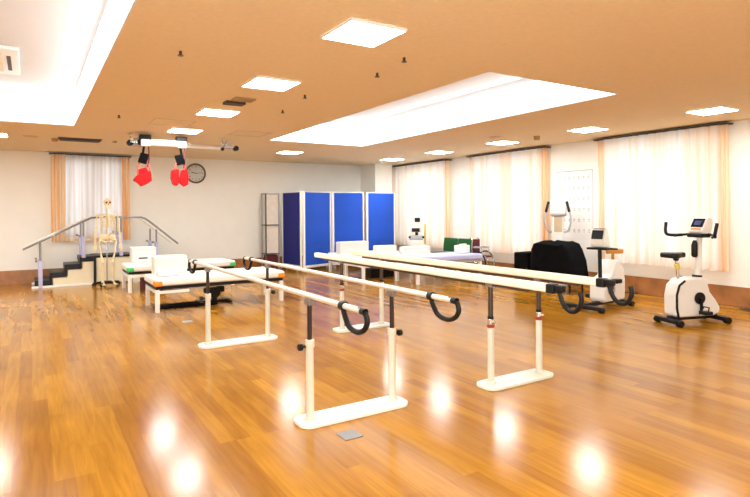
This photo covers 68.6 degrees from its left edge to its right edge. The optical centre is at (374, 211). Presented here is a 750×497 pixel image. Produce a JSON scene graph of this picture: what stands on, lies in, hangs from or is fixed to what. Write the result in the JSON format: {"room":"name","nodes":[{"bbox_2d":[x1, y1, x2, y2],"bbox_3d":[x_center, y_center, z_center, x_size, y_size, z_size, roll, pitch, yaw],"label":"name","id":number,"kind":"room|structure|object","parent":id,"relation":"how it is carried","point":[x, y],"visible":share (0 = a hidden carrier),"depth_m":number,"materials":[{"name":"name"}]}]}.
{"room":"care facility","nodes":[
{"label":"care facility","id":0,"kind":"room"},
{"bbox_2d":[0,150,359,270],"bbox_3d":[-5.237,0.103,12.853,13.150,2.770,0.150,0,0,-32],"label":"wall","id":1,"kind":"structure","parent":0,"point":[218,216],"depth_m":13.10,"materials":[{"name":"paint"}]},
{"bbox_2d":[49,153,130,241],"bbox_3d":[-6.208,-0.301,12.053,1.600,1.886,0.160,0,0,-32],"label":"curtain","id":2,"kind":"object","parent":1,"relation":"hanging from","point":[80,183],"visible":0.77,"depth_m":12.03,"materials":[{"name":"white fabric"}]},
{"bbox_2d":[51,154,65,241],"bbox_3d":[-6.732,-0.288,11.693,0.270,1.866,0.068,0,0,-32],"label":"drape","id":3,"kind":"object","parent":2,"relation":"hanging from","point":[58,161],"depth_m":11.70,"materials":[{"name":"orange fabric"}]},
{"bbox_2d":[122,157,129,239],"bbox_3d":[-5.609,-0.296,12.396,0.160,1.866,0.056,0,0,-32],"label":"drape","id":4,"kind":"object","parent":2,"relation":"hanging from","point":[125,160],"depth_m":12.39,"materials":[{"name":"orange fabric"}]},
{"bbox_2d":[0,255,302,284],"bbox_3d":[-5.192,1.343,12.776,13.130,0.290,0.020,0,0,-32],"label":"baseboard","id":5,"kind":"structure","parent":1,"relation":"attached to","point":[14,277],"depth_m":11.47,"materials":[{"name":"brown wood"}]},
{"bbox_2d":[187,163,205,182],"bbox_3d":[-4.335,-0.928,13.303,0.488,0.488,0.051,0,0,-32],"label":"wall clock","id":6,"kind":"object","parent":1,"relation":"attached to","point":[196,172],"visible":0.99,"depth_m":13.31,"materials":[{"name":"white plastic"}]},
{"bbox_2d":[0,265,749,496],"bbox_3d":[-0.786,1.506,5.753,13.450,0.100,16.900,0,0,-32],"label":"floor","id":7,"kind":"structure","parent":0,"point":[103,393],"depth_m":4.27,"materials":[{"name":"brown wood"}]},
{"bbox_2d":[23,216,177,288],"bbox_3d":[-5.705,0.794,11.743,3.069,1.397,0.811,0,0,-32],"label":"stairs","id":8,"kind":"structure","parent":7,"relation":"on","point":[87,270],"depth_m":11.26,"materials":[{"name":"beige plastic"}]},
{"bbox_2d":[92,198,122,286],"bbox_3d":[-5.408,0.608,11.092,0.539,1.763,0.551,0,0,-38],"label":"model","id":9,"kind":"object","parent":7,"relation":"on","point":[107,202],"visible":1,"depth_m":11.01},
{"bbox_2d":[140,277,145,290],"bbox_3d":[-4.277,1.371,10.588,0.400,0.220,0.400,0,0,-32],"label":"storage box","id":10,"kind":"object","parent":7,"relation":"on","point":[142,281],"visible":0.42,"depth_m":10.40,"materials":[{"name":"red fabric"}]},
{"bbox_2d":[121,258,235,292],"bbox_3d":[-3.861,1.228,10.846,2.008,0.500,0.864,0,0,-32],"label":"table","id":11,"kind":"object","parent":7,"relation":"on","point":[129,269],"visible":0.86,"depth_m":10.56,"materials":[{"name":"white plastic"}]},
{"bbox_2d":[130,246,155,262],"bbox_3d":[-4.509,0.833,10.689,0.442,0.300,0.286,0,0,-32],"label":"block","id":12,"kind":"object","parent":11,"relation":"on","point":[143,254],"visible":0.81,"depth_m":10.57,"materials":[{"name":"white plastic"}]},
{"bbox_2d":[154,301,217,309],"bbox_3d":[-2.983,1.457,8.625,0.968,0.030,0.400,0,0,-32],"label":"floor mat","id":13,"kind":"object","parent":7,"relation":"on","point":[189,303],"visible":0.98,"depth_m":8.55,"materials":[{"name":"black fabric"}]},
{"bbox_2d":[195,285,231,302],"bbox_3d":[-2.624,1.339,8.944,0.500,0.260,0.400,0,0,-32],"label":"table base","id":14,"kind":"object","parent":13,"relation":"on","point":[215,292],"visible":0.89,"depth_m":8.91,"materials":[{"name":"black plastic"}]},
{"bbox_2d":[144,267,284,312],"bbox_3d":[-2.555,1.219,8.832,2.028,0.500,0.864,0,0,-32],"label":"table","id":15,"kind":"object","parent":7,"relation":"on","point":[154,283],"visible":0.94,"depth_m":8.44,"materials":[{"name":"white plastic"}]},
{"bbox_2d":[156,269,179,276],"bbox_3d":[-3.134,0.930,8.321,0.320,0.085,0.220,0,0,-32],"label":"pillow","id":16,"kind":"object","parent":15,"relation":"on","point":[160,273],"visible":1,"depth_m":8.24,"materials":[{"name":"white fabric"}]},
{"bbox_2d":[151,254,186,274],"bbox_3d":[-3.250,0.831,8.694,0.502,0.285,0.244,0,0,-32],"label":"block","id":17,"kind":"object","parent":15,"relation":"on","point":[179,261],"visible":0.97,"depth_m":8.60,"materials":[{"name":"beige plastic"}]},
{"bbox_2d":[261,193,279,269],"bbox_3d":[-2.647,0.502,13.912,0.368,1.935,0.308,0,0,-32],"label":"rack","id":18,"kind":"object","parent":7,"relation":"on","point":[272,229],"visible":0.91,"depth_m":13.83,"materials":[{"name":"grey metal"}]},
{"bbox_2d":[188,256,460,428],"bbox_3d":[-0.855,1.004,5.075,0.880,0.905,4.187,0,0,-32],"label":"bars","id":19,"kind":"object","parent":7,"relation":"on","point":[311,419],"visible":1,"depth_m":4.02,"materials":[{"name":"white metal"}]},
{"bbox_2d":[280,191,394,272],"bbox_3d":[-0.875,0.476,14.308,2.999,1.960,1.110,0,0,-32],"label":"folding screen","id":20,"kind":"object","parent":7,"relation":"on","point":[314,206],"visible":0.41,"depth_m":13.95,"materials":[{"name":"blue fabric"}]},
{"bbox_2d":[336,429,362,440],"bbox_3d":[-0.164,1.448,3.571,0.130,0.006,0.130,0,0,-32],"label":"socket","id":21,"kind":"object","parent":7,"relation":"on","point":[349,434],"visible":1,"depth_m":3.57,"materials":[{"name":"metal"}]},
{"bbox_2d":[328,250,398,273],"bbox_3d":[-0.271,1.217,13.507,1.650,0.470,0.700,0,0,-32],"label":"table","id":22,"kind":"object","parent":7,"relation":"on","point":[334,253],"visible":0.21,"depth_m":13.20,"materials":[{"name":"white plastic"}]},
{"bbox_2d":[336,241,368,252],"bbox_3d":[-0.544,0.849,13.288,0.802,0.270,0.224,0,0,-32],"label":"block","id":23,"kind":"object","parent":22,"relation":"on","point":[343,246],"visible":0.96,"depth_m":13.16,"materials":[{"name":"white plastic"}]},
{"bbox_2d":[365,267,393,277],"bbox_3d":[0.075,1.349,12.248,0.600,0.200,0.360,0,0,-32],"label":"storage box","id":24,"kind":"object","parent":7,"relation":"on","point":[370,272],"visible":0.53,"depth_m":12.06,"materials":[{"name":"black plastic"}]},
{"bbox_2d":[344,252,423,279],"bbox_3d":[0.344,1.198,12.335,1.950,0.500,0.840,0,0,-32],"label":"table","id":25,"kind":"object","parent":7,"relation":"on","point":[397,253],"visible":0.23,"depth_m":11.92,"materials":[{"name":"white plastic"}]},
{"bbox_2d":[373,245,396,253],"bbox_3d":[0.221,0.848,12.292,0.502,0.200,0.224,0,0,-32],"label":"block","id":26,"kind":"object","parent":25,"relation":"on","point":[384,249],"visible":0.78,"depth_m":12.19,"materials":[{"name":"white plastic"}]},
{"bbox_2d":[399,245,429,253],"bbox_3d":[0.908,0.863,12.486,0.732,0.160,0.224,0,0,-32],"label":"block","id":27,"kind":"object","parent":25,"relation":"on","point":[405,249],"visible":1,"depth_m":12.37,"materials":[{"name":"white plastic"}]},
{"bbox_2d":[409,218,425,245],"bbox_3d":[1.077,0.797,14.050,0.460,1.290,0.400,0,0,6],"label":"medical device","id":28,"kind":"object","parent":7,"relation":"on","point":[416,225],"visible":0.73,"depth_m":13.91,"materials":[{"name":"white plastic"}]},
{"bbox_2d":[395,252,482,284],"bbox_3d":[1.352,1.170,11.609,1.750,0.540,0.820,0,0,-32],"label":"table","id":29,"kind":"object","parent":7,"relation":"on","point":[447,256],"visible":0.43,"depth_m":11.44,"materials":[{"name":"white fabric"}]},
{"bbox_2d":[454,243,469,252],"bbox_3d":[1.894,0.796,11.973,0.260,0.200,0.260,0,0,35],"label":"box","id":30,"kind":"object","parent":29,"relation":"on","point":[461,248],"visible":1,"depth_m":11.88,"materials":[{"name":"white plastic"}]},
{"bbox_2d":[430,237,457,270],"bbox_3d":[1.671,1.038,13.319,0.506,0.799,0.490,0,0,-32],"label":"chair","id":31,"kind":"object","parent":7,"relation":"on","point":[449,243],"visible":0.41,"depth_m":13.40,"materials":[{"name":"green fabric"}]},
{"bbox_2d":[446,238,471,272],"bbox_3d":[1.952,1.036,12.870,0.506,0.799,0.490,0,0,-32],"label":"chair","id":32,"kind":"object","parent":7,"relation":"on","point":[460,240],"visible":0.24,"depth_m":12.91,"materials":[{"name":"green fabric"}]},
{"bbox_2d":[314,251,633,390],"bbox_3d":[0.572,0.987,5.683,0.775,0.918,4.162,0,0,-32],"label":"bars","id":33,"kind":"object","parent":7,"relation":"on","point":[503,382],"visible":0.94,"depth_m":4.81,"materials":[{"name":"white metal"}]},
{"bbox_2d":[468,237,496,275],"bbox_3d":[2.371,1.006,12.138,0.300,0.853,0.635,0,0,-32],"label":"wheelchair","id":34,"kind":"object","parent":7,"relation":"on","point":[476,246],"visible":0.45,"depth_m":12.16,"materials":[{"name":"black metal"}]},
{"bbox_2d":[514,240,588,293],"bbox_3d":[3.228,0.975,10.090,0.563,0.902,1.346,0,0,-32],"label":"armchair","id":35,"kind":"object","parent":7,"relation":"on","point":[558,256],"visible":0.64,"depth_m":9.72,"materials":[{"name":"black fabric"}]},
{"bbox_2d":[543,198,571,285],"bbox_3d":[3.526,0.584,10.571,0.521,1.680,0.261,0,0,26],"label":"trainer","id":36,"kind":"object","parent":7,"relation":"on","point":[559,207],"visible":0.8,"depth_m":10.53,"materials":[{"name":"white plastic"}]},
{"bbox_2d":[553,203,562,209],"bbox_3d":[3.516,-0.091,10.560,0.200,0.159,0.103,0,0,26],"label":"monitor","id":37,"kind":"object","parent":36,"relation":"attached to","point":[556,206],"depth_m":10.52,"materials":[{"name":"plastic"}]},
{"bbox_2d":[566,228,634,313],"bbox_3d":[3.375,0.837,8.182,0.990,1.176,0.600,0,0,-36],"label":"exercise bike","id":38,"kind":"object","parent":7,"relation":"on","point":[612,269],"visible":0.91,"depth_m":8.13,"materials":[{"name":"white plastic"}]},
{"bbox_2d":[653,217,731,327],"bbox_3d":[4.051,0.745,7.033,0.820,1.352,0.840,0,0,-15],"label":"exercise bike","id":39,"kind":"object","parent":7,"relation":"on","point":[685,297],"visible":1,"depth_m":6.95,"materials":[{"name":"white plastic"}]},
{"bbox_2d":[0,0,749,165],"bbox_3d":[-0.808,-1.555,5.753,13.450,0.482,16.900,0,0,-32],"label":"ceiling","id":40,"kind":"structure","parent":0,"point":[663,60],"depth_m":5.30,"materials":[{"name":"paint"}]},
{"bbox_2d":[0,133,7,137],"bbox_3d":[-6.282,-1.264,8.992,0.464,0.019,0.464,0,0,-32],"label":"recessed light","id":41,"kind":"object","parent":40,"relation":"in","point":[1,134],"visible":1,"depth_m":9.08,"materials":[{"name":"white plastic"}]},
{"bbox_2d":[0,45,20,74],"bbox_3d":[-4.518,-1.722,6.146,0.920,0.067,1.240,0,0,-32],"label":"air conditioner","id":42,"kind":"object","parent":40,"relation":"attached to","point":[9,55],"visible":1,"depth_m":6.22,"materials":[{"name":"white plastic"}]},
{"bbox_2d":[0,54,4,71],"bbox_3d":[-4.518,-1.701,6.146,0.600,0.012,0.840,0,0,-32],"label":"grille","id":43,"kind":"object","parent":42,"relation":"attached to","point":[2,56],"depth_m":6.28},
{"bbox_2d":[0,0,133,124],"bbox_3d":[-3.845,-1.498,5.295,1.991,0.388,5.711,0,0,-32],"label":"light","id":44,"kind":"object","parent":40,"relation":"attached to","point":[13,107],"visible":1,"depth_m":7.68,"materials":[{"name":"white plastic"}]},
{"bbox_2d":[58,137,101,142],"bbox_3d":[-5.215,-1.264,9.719,0.680,0.034,0.320,0,0,-32],"label":"ceiling vent","id":45,"kind":"object","parent":40,"relation":"in","point":[59,138],"visible":1,"depth_m":9.63,"materials":[{"name":"metal"}]},
{"bbox_2d":[148,118,196,126],"bbox_3d":[-2.954,-1.295,8.007,0.560,0.005,0.560,0,0,-32],"label":"ceiling hatch","id":46,"kind":"object","parent":40,"relation":"attached to","point":[155,118],"visible":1,"depth_m":7.96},
{"bbox_2d":[126,133,238,150],"bbox_3d":[-3.279,-1.176,9.419,1.824,0.240,0.460,0,0,-32],"label":"rail","id":47,"kind":"object","parent":40,"relation":"hanging from","point":[142,140],"visible":1,"depth_m":9.13,"materials":[{"name":"silver metal"}]},
{"bbox_2d":[133,146,151,185],"bbox_3d":[-3.768,-0.743,8.905,0.273,0.667,0.150,0,0,-32],"label":"sling","id":48,"kind":"object","parent":47,"relation":"hanging from","point":[144,177],"visible":1,"depth_m":8.88,"materials":[{"name":"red fabric"}]},
{"bbox_2d":[170,148,188,186],"bbox_3d":[-3.273,-0.751,9.209,0.285,0.658,0.140,0,0,-32],"label":"sling","id":49,"kind":"object","parent":47,"relation":"hanging from","point":[183,179],"visible":1,"depth_m":9.19,"materials":[{"name":"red fabric"}]},
{"bbox_2d":[166,127,202,133],"bbox_3d":[-3.029,-1.287,8.750,0.464,0.019,0.464,0,0,-32],"label":"recessed light","id":50,"kind":"object","parent":40,"relation":"in","point":[173,129],"visible":1,"depth_m":8.68,"materials":[{"name":"white plastic"}]},
{"bbox_2d":[168,129,200,133],"bbox_3d":[-3.029,-1.288,8.750,0.444,0.015,0.444,0,0,-32],"label":"diffuser","id":51,"kind":"object","parent":50,"relation":"attached to","point":[188,131],"depth_m":8.77,"materials":[{"name":"white plastic"}]},
{"bbox_2d":[195,107,240,117],"bbox_3d":[-2.059,-1.294,7.199,0.464,0.019,0.464,0,0,-32],"label":"recessed light","id":52,"kind":"object","parent":40,"relation":"in","point":[205,111],"visible":1,"depth_m":7.15,"materials":[{"name":"white plastic"}]},
{"bbox_2d":[197,109,238,116],"bbox_3d":[-2.059,-1.295,7.199,0.444,0.015,0.444,0,0,-32],"label":"diffuser","id":53,"kind":"object","parent":52,"relation":"attached to","point":[206,112],"depth_m":7.15,"materials":[{"name":"white plastic"}]},
{"bbox_2d":[223,97,255,106],"bbox_3d":[-1.599,-1.293,6.472,0.270,0.029,0.400,0,0,-32],"label":"ceiling vent","id":54,"kind":"object","parent":40,"relation":"in","point":[236,101],"visible":1,"depth_m":6.45,"materials":[{"name":"brown metal"}]},
{"bbox_2d":[223,100,245,106],"bbox_3d":[-1.679,-1.292,6.564,0.230,0.029,0.160,0,0,-32],"label":"vent grille","id":55,"kind":"object","parent":54,"relation":"attached to","point":[228,102],"depth_m":6.52,"materials":[{"name":"metal"}]},
{"bbox_2d":[228,130,269,136],"bbox_3d":[-2.101,-1.301,9.190,0.560,0.005,0.560,0,0,-32],"label":"ceiling hatch","id":56,"kind":"object","parent":40,"relation":"attached to","point":[238,130],"visible":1,"depth_m":9.09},
{"bbox_2d":[241,75,300,91],"bbox_3d":[-1.062,-1.302,5.605,0.464,0.019,0.464,0,0,-32],"label":"recessed light","id":57,"kind":"object","parent":40,"relation":"in","point":[258,82],"visible":1,"depth_m":5.56,"materials":[{"name":"white plastic"}]},
{"bbox_2d":[276,150,303,153],"bbox_3d":[-1.865,-1.296,12.038,0.464,0.019,0.464,0,0,-32],"label":"recessed light","id":58,"kind":"object","parent":40,"relation":"in","point":[284,151],"visible":1,"depth_m":11.98,"materials":[{"name":"white plastic"}]},
{"bbox_2d":[280,151,302,153],"bbox_3d":[-1.865,-1.297,12.038,0.444,0.015,0.444,0,0,-32],"label":"diffuser","id":59,"kind":"object","parent":58,"relation":"attached to","point":[281,152],"depth_m":11.98,"materials":[{"name":"white plastic"}]},
{"bbox_2d":[321,17,406,47],"bbox_3d":[-0.086,-1.309,4.045,0.464,0.019,0.464,0,0,-32],"label":"recessed light","id":60,"kind":"object","parent":40,"relation":"in","point":[355,31],"visible":1,"depth_m":4.00,"materials":[{"name":"white plastic"}]},
{"bbox_2d":[379,158,403,160],"bbox_3d":[0.417,-1.313,13.819,0.464,0.019,0.464,0,0,-32],"label":"recessed light","id":61,"kind":"object","parent":40,"relation":"in","point":[385,159],"visible":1,"depth_m":13.76,"materials":[{"name":"white plastic"}]},
{"bbox_2d":[424,150,453,153],"bbox_3d":[1.419,-1.320,12.217,0.464,0.019,0.464,0,0,-32],"label":"recessed light","id":62,"kind":"object","parent":40,"relation":"in","point":[436,151],"visible":1,"depth_m":12.19,"materials":[{"name":"white plastic"}]},
{"bbox_2d":[429,151,450,153],"bbox_3d":[1.419,-1.321,12.217,0.444,0.015,0.444,0,0,-32],"label":"diffuser","id":63,"kind":"object","parent":62,"relation":"attached to","point":[431,152],"depth_m":12.20,"materials":[{"name":"white plastic"}]},
{"bbox_2d":[272,80,612,145],"bbox_3d":[0.407,-1.529,8.185,1.986,0.388,5.701,0,0,-32],"label":"light","id":64,"kind":"object","parent":40,"relation":"attached to","point":[534,95],"visible":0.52,"depth_m":8.68,"materials":[{"name":"white plastic"}]},
{"bbox_2d":[485,140,519,144],"bbox_3d":[2.448,-1.327,10.572,0.464,0.019,0.464,0,0,-32],"label":"recessed light","id":65,"kind":"object","parent":40,"relation":"in","point":[500,142],"visible":1,"depth_m":10.50,"materials":[{"name":"white plastic"}]},
{"bbox_2d":[566,126,608,132],"bbox_3d":[3.461,-1.335,8.953,0.464,0.019,0.464,0,0,-32],"label":"recessed light","id":66,"kind":"object","parent":40,"relation":"in","point":[589,128],"visible":1,"depth_m":8.89,"materials":[{"name":"white plastic"}]},
{"bbox_2d":[685,106,739,115],"bbox_3d":[4.484,-1.342,7.316,0.464,0.019,0.464,0,0,-32],"label":"recessed light","id":67,"kind":"object","parent":40,"relation":"in","point":[717,109],"visible":1,"depth_m":7.27,"materials":[{"name":"white plastic"}]},
{"bbox_2d":[360,164,391,240],"bbox_3d":[0.038,0.065,15.593,0.560,2.770,0.800,0,0,-32],"label":"column","id":68,"kind":"structure","parent":0,"point":[373,177],"depth_m":15.32,"materials":[{"name":"paint"}]},
{"bbox_2d":[395,119,749,287],"bbox_3d":[4.841,0.029,9.279,0.150,2.770,16.600,0,0,-32],"label":"wall","id":69,"kind":"structure","parent":0,"point":[582,155],"depth_m":9.71,"materials":[{"name":"paint"}]},
{"bbox_2d":[392,159,451,247],"bbox_3d":[1.148,-0.180,14.849,0.183,2.236,2.700,0,0,-32],"label":"curtain","id":70,"kind":"object","parent":69,"relation":"hanging from","point":[421,190],"visible":0.77,"depth_m":14.54,"materials":[{"name":"white fabric"}]},
{"bbox_2d":[445,160,449,237],"bbox_3d":[1.805,-0.175,13.803,0.050,2.216,0.170,0,0,-32],"label":"drape","id":71,"kind":"object","parent":70,"relation":"hanging from","point":[447,205],"depth_m":13.79,"materials":[{"name":"fabric"}]},
{"bbox_2d":[466,146,550,253],"bbox_3d":[2.872,-0.193,12.094,0.182,2.236,2.360,0,0,-32],"label":"curtain","id":72,"kind":"object","parent":69,"relation":"hanging from","point":[509,189],"visible":0.87,"depth_m":11.93,"materials":[{"name":"white fabric"}]},
{"bbox_2d":[470,157,471,237],"bbox_3d":[2.310,-0.179,12.999,0.046,2.216,0.170,0,0,-32],"label":"drape","id":73,"kind":"object","parent":72,"relation":"hanging from","point":[470,157],"depth_m":12.95,"materials":[{"name":"beige fabric"}]},
{"bbox_2d":[542,148,547,240],"bbox_3d":[3.438,-0.187,11.192,0.050,2.216,0.170,0,0,-32],"label":"drape","id":74,"kind":"object","parent":72,"relation":"hanging from","point":[544,150],"depth_m":11.18,"materials":[{"name":"fabric"}]},
{"bbox_2d":[556,169,592,239],"bbox_3d":[3.871,-0.128,10.678,0.009,1.340,0.840,0,0,-32],"label":"chart","id":75,"kind":"object","parent":69,"relation":"attached to","point":[576,186],"visible":0.8,"depth_m":10.60,"materials":[{"name":"paper"}]},
{"bbox_2d":[465,261,749,307],"bbox_3d":[4.779,1.270,9.234,0.020,0.290,16.600,0,0,-32],"label":"baseboard","id":76,"kind":"structure","parent":69,"relation":"attached to","point":[723,294],"depth_m":9.17,"materials":[{"name":"brown wood"}]},
{"bbox_2d":[593,122,732,271],"bbox_3d":[4.699,-0.206,9.173,0.181,2.236,2.290,0,0,-32],"label":"curtain","id":77,"kind":"object","parent":69,"relation":"hanging from","point":[646,181],"visible":0.85,"depth_m":9.03,"materials":[{"name":"white fabric"}]},
{"bbox_2d":[598,141,604,228],"bbox_3d":[4.155,-0.193,10.048,0.046,2.216,0.170,0,0,-32],"label":"drape","id":78,"kind":"object","parent":77,"relation":"hanging from","point":[601,144],"depth_m":10.01,"materials":[{"name":"fabric"}]},
{"bbox_2d":[718,124,729,271],"bbox_3d":[5.247,-0.201,8.301,0.050,2.216,0.170,0,0,-32],"label":"drape","id":79,"kind":"object","parent":77,"relation":"hanging from","point":[723,141],"depth_m":8.30,"materials":[{"name":"fabric"}]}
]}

